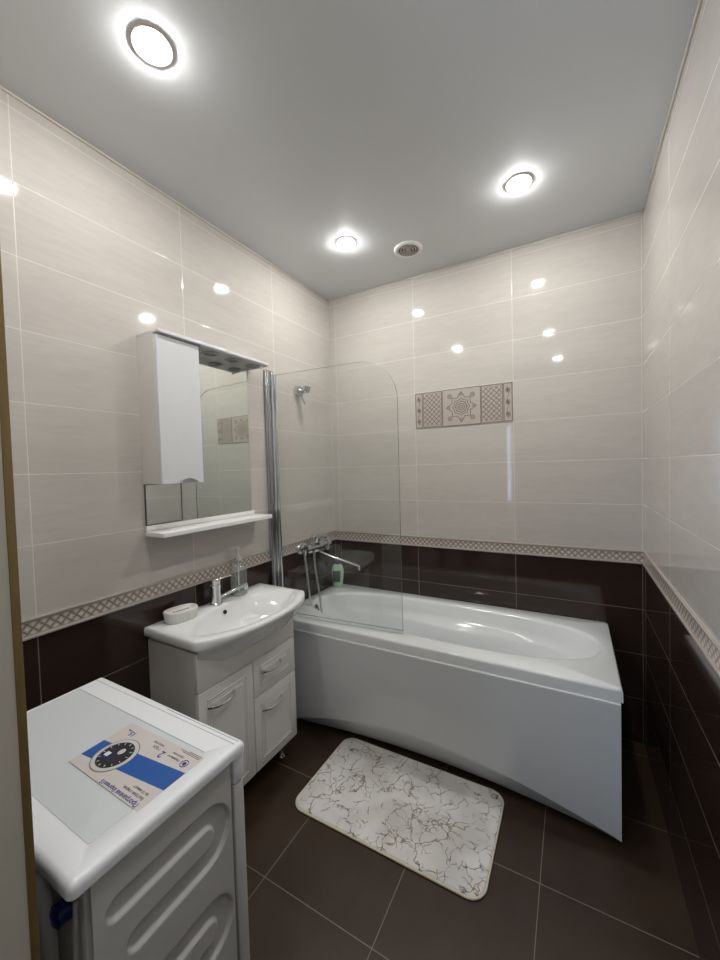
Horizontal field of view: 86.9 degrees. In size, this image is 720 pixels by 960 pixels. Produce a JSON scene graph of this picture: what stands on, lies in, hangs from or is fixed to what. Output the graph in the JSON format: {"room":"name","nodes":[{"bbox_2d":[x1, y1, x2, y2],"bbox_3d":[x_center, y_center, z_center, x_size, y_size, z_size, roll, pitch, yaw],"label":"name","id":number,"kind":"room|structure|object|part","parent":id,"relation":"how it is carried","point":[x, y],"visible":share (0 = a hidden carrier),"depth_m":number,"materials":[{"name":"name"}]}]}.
{"room":"bathroom","nodes":[
{"label":"bathroom","id":0,"kind":"room"},
{"bbox_2d":[0,89,335,710],"bbox_3d":[-1.031,0.103,1.417,0.100,2.673,3.250,-1,2,29],"label":"wall","id":1,"kind":"structure","parent":0,"point":[95,258],"depth_m":1.46,"materials":[{"name":"tile"}]},
{"bbox_2d":[21,530,335,641],"bbox_3d":[-0.974,0.474,1.399,0.010,0.070,3.244,-1,2,29],"label":"trim","id":2,"kind":"structure","parent":1,"relation":"attached to","point":[39,625],"depth_m":1.53,"materials":[{"name":"beige tile"}]},
{"bbox_2d":[136,327,271,537],"bbox_3d":[-0.684,-0.194,1.792,0.142,0.823,0.632,-1,2,29],"label":"upper cabinet","id":3,"kind":"object","parent":1,"relation":"attached to","point":[193,403],"visible":1,"depth_m":1.65,"materials":[{"name":"white wood"}]},
{"bbox_2d":[145,483,181,524],"bbox_3d":[-0.839,0.101,1.629,0.004,0.165,0.157,-1,2,29],"label":"mirror","id":4,"kind":"object","parent":3,"relation":"on","point":[163,502],"depth_m":1.62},
{"bbox_3d":[-0.748,-0.281,1.579,0.018,0.588,0.195,-1,2,29],"label":"cupboard door","id":5,"kind":"part","parent":3,"relation":"part of","materials":[{"name":"white wood"}]},
{"bbox_2d":[145,514,271,537],"bbox_3d":[-0.679,0.208,1.809,0.128,0.018,0.632,-1,2,29],"label":"shelf","id":6,"kind":"object","parent":3,"relation":"attached to","point":[169,530],"depth_m":1.72,"materials":[{"name":"white plastic"}]},
{"bbox_2d":[202,352,217,356],"bbox_3d":[-0.696,-0.583,1.765,0.072,0.006,0.072,-1,2,29],"label":"spot lamp","id":7,"kind":"object","parent":3,"relation":"on","point":[207,354],"depth_m":1.77,"materials":[{"name":"grey plastic"}]},
{"bbox_2d":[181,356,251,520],"bbox_3d":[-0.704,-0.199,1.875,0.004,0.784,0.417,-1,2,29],"label":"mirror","id":8,"kind":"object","parent":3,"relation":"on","point":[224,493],"depth_m":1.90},
{"bbox_2d":[224,358,239,363],"bbox_3d":[-0.632,-0.588,1.878,0.072,0.006,0.072,-1,2,29],"label":"spot lamp","id":9,"kind":"object","parent":3,"relation":"on","point":[228,360],"depth_m":1.88,"materials":[{"name":"grey plastic"}]},
{"bbox_2d":[244,364,257,368],"bbox_3d":[-0.569,-0.594,1.991,0.072,0.006,0.072,-1,2,29],"label":"spot lamp","id":10,"kind":"object","parent":3,"relation":"on","point":[248,366],"depth_m":1.99,"materials":[{"name":"grey plastic"}]},
{"bbox_2d":[293,385,310,404],"bbox_3d":[-0.359,-0.543,2.416,0.115,0.124,0.068,-1,2,29],"label":"holder","id":11,"kind":"object","parent":1,"relation":"attached to","point":[298,391],"visible":1,"depth_m":2.40,"materials":[{"name":"silver metal"}]},
{"bbox_3d":[-0.383,-0.570,2.427,0.063,0.069,0.068,-1,2,29],"label":"wall plate","id":12,"kind":"part","parent":11,"relation":"part of","materials":[{"name":"silver metal"}]},
{"bbox_2d":[297,534,360,612],"bbox_3d":[-0.201,0.659,2.437,0.340,0.607,0.313,-1,2,29],"label":"mixer","id":13,"kind":"object","parent":1,"relation":"attached to","point":[316,545],"visible":0.84,"depth_m":2.45,"materials":[{"name":"silver metal"}]},
{"bbox_3d":[-0.273,0.380,2.474,0.119,0.047,0.068,-1,2,29],"label":"lever","id":14,"kind":"part","parent":13,"relation":"part of","materials":[{"name":"silver metal"}]},
{"bbox_3d":[-0.233,0.435,2.596,0.092,0.092,0.048,-1,2,29],"label":"diverter knob","id":15,"kind":"part","parent":13,"relation":"part of","materials":[{"name":"silver metal"}]},
{"bbox_3d":[-0.137,0.522,2.487,0.284,0.127,0.025,-1,2,12],"label":"spout","id":16,"kind":"part","parent":13,"relation":"part of","materials":[{"name":"silver metal"}]},
{"bbox_2d":[0,0,701,302],"bbox_3d":[-0.216,-1.236,0.897,1.852,0.008,3.250,-1,2,29],"label":"trim","id":17,"kind":"structure","parent":1,"relation":"attached to","point":[700,1],"depth_m":1.62,"materials":[{"name":"white plastic"}]},
{"bbox_2d":[0,0,698,300],"bbox_3d":[-0.220,-1.291,0.891,2.052,0.100,3.460,-1,2,29],"label":"ceiling","id":18,"kind":"structure","parent":0,"point":[292,128],"depth_m":1.29,"materials":[{"name":"white paint"}]},
{"bbox_2d":[131,24,172,65],"bbox_3d":[-0.592,-1.229,1.082,0.105,0.015,0.105,-1,2,29],"label":"recessed light","id":19,"kind":"object","parent":18,"relation":"in","point":[152,50],"visible":1,"depth_m":1.07,"materials":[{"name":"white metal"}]},
{"bbox_2d":[137,31,166,61],"bbox_3d":[-0.592,-1.228,1.082,0.073,0.014,0.073,-1,2,29],"label":"diffuser","id":20,"kind":"object","parent":19,"relation":"attached to","point":[152,49],"depth_m":1.07,"materials":[{"name":"white plastic"}]},
{"bbox_2d":[336,237,355,248],"bbox_3d":[-0.075,-1.274,2.054,0.105,0.015,0.105,-1,2,29],"label":"recessed light","id":21,"kind":"object","parent":18,"relation":"in","point":[345,243],"visible":1,"depth_m":2.04,"materials":[{"name":"white"}]},
{"bbox_2d":[339,239,352,247],"bbox_3d":[-0.075,-1.273,2.054,0.073,0.014,0.073,-1,2,29],"label":"diffuser","id":22,"kind":"object","parent":21,"relation":"attached to","point":[345,243],"depth_m":2.04,"materials":[{"name":"white plastic"}]},
{"bbox_2d":[394,240,422,257],"bbox_3d":[0.270,-1.288,2.126,0.160,0.010,0.160,-1,2,29],"label":"ceiling vent","id":23,"kind":"object","parent":18,"relation":"in","point":[410,248],"visible":1,"depth_m":2.12,"materials":[{"name":"white plastic"}]},
{"bbox_2d":[398,244,418,255],"bbox_3d":[0.270,-1.287,2.126,0.120,0.007,0.119,-1,2,29],"label":"grille","id":24,"kind":"object","parent":23,"relation":"attached to","point":[403,249],"depth_m":2.13,"materials":[{"name":"grey plastic"}]},
{"bbox_2d":[506,174,531,192],"bbox_3d":[0.690,-1.282,1.650,0.105,0.015,0.105,-1,2,29],"label":"recessed light","id":25,"kind":"object","parent":18,"relation":"in","point":[519,184],"visible":1,"depth_m":1.64,"materials":[{"name":"white"}]},
{"bbox_2d":[510,177,527,190],"bbox_3d":[0.690,-1.282,1.650,0.073,0.014,0.073,-1,2,29],"label":"diffuser","id":26,"kind":"object","parent":25,"relation":"attached to","point":[518,184],"depth_m":1.64,"materials":[{"name":"white plastic"}]},
{"bbox_2d":[243,719,699,959],"bbox_3d":[-0.143,1.480,0.979,2.052,0.100,3.460,-1,2,29],"label":"floor","id":27,"kind":"structure","parent":0,"point":[561,887],"depth_m":1.30,"materials":[{"name":"tile"}]},
{"bbox_2d":[27,678,249,959],"bbox_3d":[-0.588,1.018,0.865,0.596,0.854,0.378,-1,2,29],"label":"washing machine","id":28,"kind":"object","parent":27,"relation":"on","point":[138,814],"visible":1,"depth_m":0.74,"materials":[{"name":"white metal"}]},
{"bbox_3d":[-0.441,0.900,0.594,0.028,0.500,0.007,-1,2,13],"label":"power cord","id":29,"kind":"part","parent":28,"relation":"part of","materials":[{"name":"grey plastic"}]},
{"bbox_3d":[-0.621,0.596,0.851,0.528,0.001,0.225,-1,2,29],"label":"lid panel","id":30,"kind":"part","parent":28,"relation":"part of","materials":[{"name":"white plastic"}]},
{"bbox_3d":[-0.343,1.013,0.721,0.009,0.792,0.274,-1,2,29],"label":"panel","id":31,"kind":"part","parent":28,"relation":"part of","materials":[{"name":"white metal"}]},
{"bbox_3d":[-0.523,0.642,0.987,0.584,0.062,0.032,-1,2,29],"label":"control panel","id":32,"kind":"part","parent":28,"relation":"part of","materials":[{"name":"white plastic"}]},
{"bbox_3d":[-0.513,1.043,0.999,0.582,0.736,0.030,-1,2,29],"label":"panel","id":33,"kind":"part","parent":28,"relation":"part of","materials":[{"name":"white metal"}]},
{"bbox_2d":[148,613,296,785],"bbox_3d":[-0.582,1.031,1.748,0.336,0.772,0.565,-1,2,29],"label":"vanity cabinet","id":34,"kind":"object","parent":27,"relation":"on","point":[249,696],"visible":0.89,"depth_m":1.62,"materials":[{"name":"white wood"}]},
{"bbox_3d":[-0.543,0.876,1.513,0.036,0.015,0.136,-1,2,29],"label":"handle","id":35,"kind":"part","parent":34,"relation":"part of","materials":[{"name":"silver metal"}]},
{"bbox_2d":[144,583,304,659],"bbox_3d":[-0.540,0.659,1.746,0.420,0.143,0.662,-1,2,29],"label":"washbasin","id":36,"kind":"object","parent":34,"relation":"in","point":[226,630],"visible":0.95,"depth_m":1.67,"materials":[{"name":"white ceramic"}]},
{"bbox_2d":[163,603,197,624],"bbox_3d":[-0.766,0.573,1.627,0.099,0.048,0.138,-1,2,29],"label":"soap dish","id":37,"kind":"object","parent":36,"relation":"on","point":[184,612],"visible":1,"depth_m":1.60,"materials":[{"name":"white ceramic"}]},
{"bbox_2d":[210,574,247,605],"bbox_3d":[-0.639,0.524,1.846,0.186,0.126,0.058,-3,3,-44],"label":"tap","id":38,"kind":"object","parent":36,"relation":"on","point":[215,583],"visible":1,"depth_m":1.79,"materials":[{"name":"silver metal"}]},
{"bbox_3d":[-0.671,0.477,1.824,0.050,0.029,0.106,-1,2,29],"label":"lever","id":39,"kind":"part","parent":38,"relation":"part of","materials":[{"name":"silver metal"}]},
{"bbox_3d":[-0.622,0.539,1.850,0.159,0.053,0.025,-3,2,-38],"label":"spout","id":40,"kind":"part","parent":38,"relation":"part of","materials":[{"name":"silver metal"}]},
{"bbox_2d":[229,546,247,592],"bbox_3d":[-0.620,0.461,1.938,0.082,0.245,0.082,-1,2,29],"label":"soap dispenser","id":41,"kind":"object","parent":36,"relation":"on","point":[237,558],"visible":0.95,"depth_m":1.93,"materials":[{"name":"clear plastic"}]},
{"bbox_3d":[-0.541,1.059,1.562,0.020,0.502,0.277,-1,2,29],"label":"door","id":42,"kind":"part","parent":34,"relation":"part of","materials":[{"name":"white wood"}]},
{"bbox_3d":[-0.404,0.865,1.761,0.036,0.015,0.136,-1,2,29],"label":"handle","id":43,"kind":"part","parent":34,"relation":"part of","materials":[{"name":"silver metal"}]},
{"bbox_3d":[-0.399,1.038,1.767,0.036,0.015,0.136,-1,2,29],"label":"handle","id":44,"kind":"part","parent":34,"relation":"part of","materials":[{"name":"silver metal"}]},
{"bbox_3d":[-0.407,0.880,1.804,0.020,0.167,0.282,-1,2,29],"label":"drawer","id":45,"kind":"part","parent":34,"relation":"part of","materials":[{"name":"white wood"}]},
{"bbox_3d":[-0.400,1.133,1.812,0.020,0.331,0.282,-1,2,29],"label":"drawer","id":46,"kind":"part","parent":34,"relation":"part of","materials":[{"name":"white wood"}]},
{"bbox_3d":[-0.402,1.352,1.934,0.048,0.110,0.047,-1,2,29],"label":"leg","id":47,"kind":"part","parent":34,"relation":"part of","materials":[{"name":"silver metal"}]},
{"bbox_2d":[295,738,503,900],"bbox_3d":[0.169,1.393,1.654,0.814,0.013,0.484,-1,2,29],"label":"bath mat","id":48,"kind":"object","parent":27,"relation":"on","point":[443,827],"visible":1,"depth_m":1.59,"materials":[{"name":"white fabric"}]},
{"bbox_2d":[293,584,622,841],"bbox_3d":[0.405,1.074,2.119,1.694,0.608,0.696,-1,2,29],"label":"bathtub","id":49,"kind":"object","parent":27,"relation":"on","point":[527,703],"visible":0.98,"depth_m":1.76,"materials":[{"name":"white plastic"}]},
{"bbox_2d":[263,362,402,633],"bbox_3d":[-0.159,0.073,2.070,0.793,1.425,0.051,-1,2,22],"label":"screen","id":50,"kind":"object","parent":49,"relation":"on","point":[270,385],"visible":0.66,"depth_m":2.20,"materials":[{"name":"clear glass"}]},
{"bbox_2d":[332,559,343,587],"bbox_3d":[-0.159,0.668,2.724,0.086,0.196,0.045,-2,2,-7],"label":"shampoo bottle","id":51,"kind":"object","parent":49,"relation":"on","point":[337,568],"visible":0.99,"depth_m":2.71,"materials":[{"name":"green plastic"}]},
{"bbox_2d":[293,584,622,702],"bbox_3d":[0.405,0.970,2.120,1.694,0.400,0.685,-1,2,29],"label":"tub","id":52,"kind":"object","parent":49,"relation":"in","point":[446,650],"depth_m":1.95,"materials":[{"name":"white plastic"}]},
{"bbox_2d":[328,213,644,743],"bbox_3d":[0.638,0.026,2.400,2.052,2.673,0.100,-1,2,29],"label":"wall","id":53,"kind":"structure","parent":0,"point":[560,319],"depth_m":2.19,"materials":[{"name":"tile"}]},
{"bbox_2d":[415,381,512,428],"bbox_3d":[0.620,-0.449,2.328,0.595,0.228,0.005,-1,2,29],"label":"decorative tile","id":54,"kind":"structure","parent":53,"relation":"attached to","point":[490,403],"depth_m":2.31,"materials":[{"name":"beige tile"}]},
{"bbox_3d":[0.461,-0.447,2.416,0.110,0.203,0.002,-1,2,29],"label":"lattice panel","id":55,"kind":"part","parent":54,"relation":"part of","materials":[{"name":"beige tile"}]},
{"bbox_3d":[0.777,-0.451,2.238,0.110,0.203,0.002,-1,2,29],"label":"lattice panel","id":56,"kind":"part","parent":54,"relation":"part of","materials":[{"name":"beige tile"}]},
{"bbox_2d":[335,530,642,563],"bbox_3d":[0.622,0.399,2.364,1.852,0.070,0.010,-1,2,29],"label":"trim","id":57,"kind":"structure","parent":53,"relation":"attached to","point":[546,550],"depth_m":2.24,"materials":[{"name":"beige tile"}]},
{"bbox_2d":[643,0,719,959],"bbox_3d":[0.673,0.086,0.463,0.100,2.673,3.250,-1,2,29],"label":"wall","id":58,"kind":"structure","parent":0,"point":[681,212],"depth_m":1.17,"materials":[{"name":"tile"}]},
{"bbox_2d":[642,551,719,677],"bbox_3d":[0.634,0.458,0.498,0.010,0.070,3.244,-1,2,29],"label":"trim","id":59,"kind":"structure","parent":58,"relation":"attached to","point":[700,634],"depth_m":1.17,"materials":[{"name":"beige tile"}]},
{"bbox_3d":[-0.878,0.122,0.684,0.881,2.673,0.100,-1,2,29],"label":"wall partition","id":60,"kind":"structure","parent":0,"visible":0},
{"bbox_2d":[0,428,30,959],"bbox_3d":[-0.493,0.118,0.457,0.014,2.673,0.104,-1,2,29],"label":"door frame","id":61,"kind":"structure","parent":60,"relation":"attached to","point":[14,918],"depth_m":0.50,"materials":[{"name":"brown wood"}]},
{"bbox_2d":[0,249,40,959],"bbox_3d":[-0.464,0.116,0.506,0.016,2.673,0.010,-1,2,29],"label":"trim","id":62,"kind":"structure","parent":60,"relation":"attached to","point":[5,427],"depth_m":0.51,"materials":[{"name":"gold metal"}]}
]}

